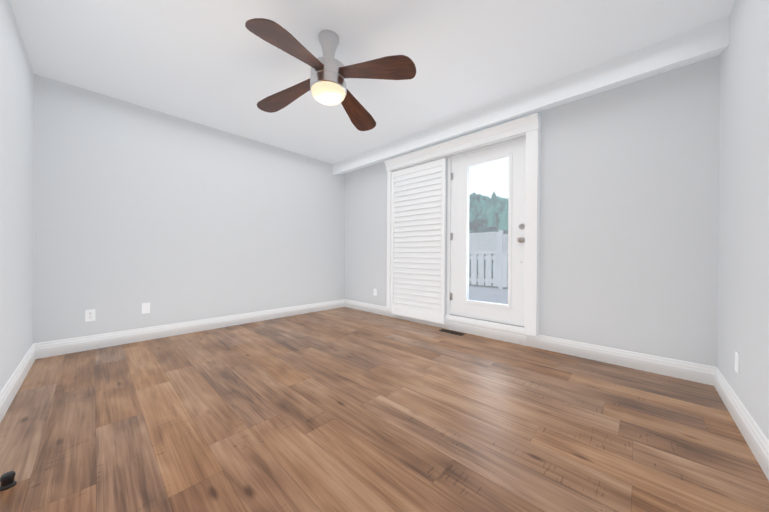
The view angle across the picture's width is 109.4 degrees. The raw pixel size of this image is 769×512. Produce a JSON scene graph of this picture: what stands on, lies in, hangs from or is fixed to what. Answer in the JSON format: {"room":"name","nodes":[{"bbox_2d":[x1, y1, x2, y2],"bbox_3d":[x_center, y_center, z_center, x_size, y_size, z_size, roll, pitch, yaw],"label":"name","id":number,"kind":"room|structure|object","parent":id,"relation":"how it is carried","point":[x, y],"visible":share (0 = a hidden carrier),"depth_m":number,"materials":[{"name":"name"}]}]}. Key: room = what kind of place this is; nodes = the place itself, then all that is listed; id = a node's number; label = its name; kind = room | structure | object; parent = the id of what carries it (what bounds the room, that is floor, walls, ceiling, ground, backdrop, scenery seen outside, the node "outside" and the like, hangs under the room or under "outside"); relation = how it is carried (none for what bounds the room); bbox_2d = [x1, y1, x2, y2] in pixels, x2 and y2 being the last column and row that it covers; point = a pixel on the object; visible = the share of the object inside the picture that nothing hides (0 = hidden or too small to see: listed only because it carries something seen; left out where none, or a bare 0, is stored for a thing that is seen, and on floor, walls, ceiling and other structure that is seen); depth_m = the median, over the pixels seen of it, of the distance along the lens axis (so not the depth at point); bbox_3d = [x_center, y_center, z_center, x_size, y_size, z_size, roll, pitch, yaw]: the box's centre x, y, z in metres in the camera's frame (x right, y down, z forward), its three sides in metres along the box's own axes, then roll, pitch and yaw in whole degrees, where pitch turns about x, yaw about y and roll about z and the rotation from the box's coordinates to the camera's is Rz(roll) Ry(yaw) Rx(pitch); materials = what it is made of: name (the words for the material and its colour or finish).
{"room":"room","nodes":[
{"label":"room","id":0,"kind":"room"},
{"bbox_2d":[0,0,33,391],"bbox_3d":[-1.591,-0.337,0.881,4.380,2.550,0.150,1,0,43],"label":"wall","id":1,"kind":"structure","parent":0,"point":[16,186],"depth_m":1.87,"materials":[{"name":"white paint"}]},
{"bbox_2d":[0,299,768,480],"bbox_3d":[-0.342,0.850,2.226,4.380,0.186,3.527,1,0,43],"label":"baseboard","id":2,"kind":"structure","parent":1,"relation":"attached to","point":[755,437],"depth_m":2.60,"materials":[{"name":"white wood"}]},
{"bbox_2d":[33,74,344,342],"bbox_3d":[-1.987,-0.348,3.771,0.150,2.550,3.827,1,0,43],"label":"wall","id":3,"kind":"structure","parent":0,"point":[170,219],"depth_m":3.10,"materials":[{"name":"white paint"}]},
{"bbox_2d":[85,309,94,321],"bbox_3d":[-2.903,0.586,2.686,0.008,0.115,0.070,1,0,43],"label":"electrical outlet","id":4,"kind":"object","parent":3,"relation":"attached to","point":[89,315],"visible":1,"depth_m":2.68,"materials":[{"name":"white plastic"}]},
{"bbox_2d":[142,303,149,313],"bbox_3d":[-2.620,0.573,2.989,0.007,0.115,0.070,1,0,43],"label":"switch plate","id":5,"kind":"object","parent":3,"relation":"attached to","point":[145,307],"visible":1,"depth_m":2.98,"materials":[{"name":"white plastic"}]},
{"bbox_2d":[9,0,734,163],"bbox_3d":[-0.325,-1.657,2.219,4.680,0.100,3.827,1,0,43],"label":"ceiling","id":6,"kind":"structure","parent":0,"point":[217,64],"depth_m":2.13,"materials":[{"name":"white paint"}]},
{"bbox_2d":[245,18,415,130],"bbox_3d":[-0.412,-1.375,2.010,1.016,0.465,1.016,0,0,-21],"label":"fan","id":7,"kind":"object","parent":6,"relation":"hanging from","point":[325,83],"visible":1,"depth_m":1.90,"materials":[{"name":"brown wood"}]},
{"bbox_2d":[333,17,728,174],"bbox_3d":[0.783,-1.508,3.405,4.380,0.190,0.280,1,0,43],"label":"soffit beam","id":8,"kind":"structure","parent":6,"relation":"attached to","point":[710,40],"depth_m":2.41,"materials":[{"name":"white paint"}]},
{"bbox_2d":[0,307,768,511],"bbox_3d":[-0.343,0.973,2.227,4.680,0.060,3.827,1,0,43],"label":"floor","id":9,"kind":"structure","parent":0,"point":[343,409],"depth_m":1.48,"materials":[{"name":"laminate"}]},
{"bbox_2d":[0,471,16,490],"bbox_3d":[-1.533,0.910,1.107,0.044,0.056,0.044,1,0,43],"label":"door stop","id":10,"kind":"object","parent":9,"relation":"on","point":[7,480],"visible":1,"depth_m":1.10,"materials":[{"name":"black metal"}]},
{"bbox_2d":[439,329,464,335],"bbox_3d":[0.833,0.944,3.376,0.310,0.005,0.104,1,0,43],"label":"floor vent","id":11,"kind":"object","parent":9,"relation":"in","point":[451,332],"visible":0.98,"depth_m":3.36,"materials":[{"name":"black metal"}]},
{"bbox_2d":[345,55,719,366],"bbox_3d":[0.922,-0.328,3.565,4.380,2.550,0.150,1,0,43],"label":"wall","id":12,"kind":"structure","parent":0,"point":[629,206],"depth_m":2.37,"materials":[{"name":"white paint"}]},
{"bbox_2d":[391,158,445,323],"bbox_3d":[0.444,-0.196,3.822,0.918,2.148,0.031,1,0,43],"label":"blind","id":13,"kind":"object","parent":12,"relation":"attached to","point":[418,214],"visible":1,"depth_m":3.77,"materials":[{"name":"white"}]},
{"bbox_2d":[384,113,540,170],"bbox_3d":[0.806,-1.360,3.468,2.080,0.140,0.156,1,0,43],"label":"valance","id":14,"kind":"object","parent":12,"relation":"attached to","point":[527,123],"visible":0.94,"depth_m":3.20,"materials":[{"name":"white wood"}]},
{"bbox_2d":[391,132,525,171],"bbox_3d":[0.801,-1.278,3.493,1.880,0.022,0.070,1,0,43],"label":"track rail","id":15,"kind":"object","parent":14,"relation":"attached to","point":[504,140],"visible":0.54,"depth_m":3.25,"materials":[{"name":"silver metal"}]},
{"bbox_2d":[386,129,539,335],"bbox_3d":[0.822,-0.242,3.488,2.060,2.095,0.100,1,0,43],"label":"trim","id":16,"kind":"structure","parent":12,"relation":"attached to","point":[532,240],"depth_m":2.79,"materials":[{"name":"white wood"}]},
{"bbox_2d":[447,137,525,326],"bbox_3d":[1.243,-0.254,3.283,0.993,2.109,0.184,1,0,43],"label":"door frame","id":17,"kind":"structure","parent":12,"relation":"attached to","point":[448,237],"depth_m":3.54,"materials":[{"name":"white wood"}]},
{"bbox_2d":[450,139,525,326],"bbox_3d":[1.190,-0.252,3.228,0.915,2.030,0.128,1,0,43],"label":"patio door","id":18,"kind":"structure","parent":12,"relation":"in","point":[511,312],"depth_m":3.20,"materials":[{"name":"white wood"}]},
{"bbox_2d":[717,0,768,439],"bbox_3d":[1.319,-0.317,0.675,0.150,2.550,3.827,1,0,43],"label":"wall","id":19,"kind":"structure","parent":0,"point":[743,279],"depth_m":1.50,"materials":[{"name":"white paint"}]},
{"bbox_2d":[735,351,738,373],"bbox_3d":[2.065,0.624,1.596,0.007,0.115,0.070,1,0,43],"label":"switch plate","id":20,"kind":"object","parent":19,"relation":"attached to","point":[736,362],"visible":1,"depth_m":1.58,"materials":[{"name":"white plastic"}]},
{"label":"outside","id":21,"kind":"structure","parent":0,"visible":0},
{"bbox_2d":[469,275,497,287],"bbox_3d":[9.293,1.431,11.336,66.000,0.100,70.000,1,0,43],"label":"ground","id":22,"kind":"structure","parent":21,"point":[491,286],"depth_m":12.05,"materials":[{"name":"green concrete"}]},
{"bbox_2d":[469,204,493,285],"bbox_3d":[3.628,-0.393,10.931,2.302,3.476,2.290,1,0,43],"label":"tree","id":23,"kind":"object","parent":22,"relation":"on","point":[473,212],"depth_m":10.48,"materials":[{"name":"green plant"}]},
{"bbox_2d":[469,192,494,284],"bbox_3d":[4.816,-0.796,12.678,3.379,4.288,3.275,1,0,43],"label":"tree","id":24,"kind":"object","parent":22,"relation":"on","point":[476,199],"depth_m":12.38,"materials":[{"name":"green plant"}]},
{"bbox_2d":[469,230,507,303],"bbox_3d":[2.005,0.349,5.371,8.500,2.000,3.962,1,0,43],"label":"fence","id":25,"kind":"object","parent":22,"relation":"on","point":[496,270],"depth_m":7.01,"materials":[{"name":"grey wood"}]},
{"bbox_2d":[470,192,507,288],"bbox_3d":[4.877,-0.608,11.219,2.925,3.921,3.139,1,0,43],"label":"tree","id":26,"kind":"object","parent":22,"relation":"on","point":[493,198],"depth_m":10.65,"materials":[{"name":"green plant"}]},
{"bbox_2d":[482,202,507,288],"bbox_3d":[4.460,-0.285,9.525,2.123,3.279,2.460,1,0,43],"label":"tree","id":27,"kind":"object","parent":22,"relation":"on","point":[499,223],"depth_m":9.33,"materials":[{"name":"green plant"}]}
]}

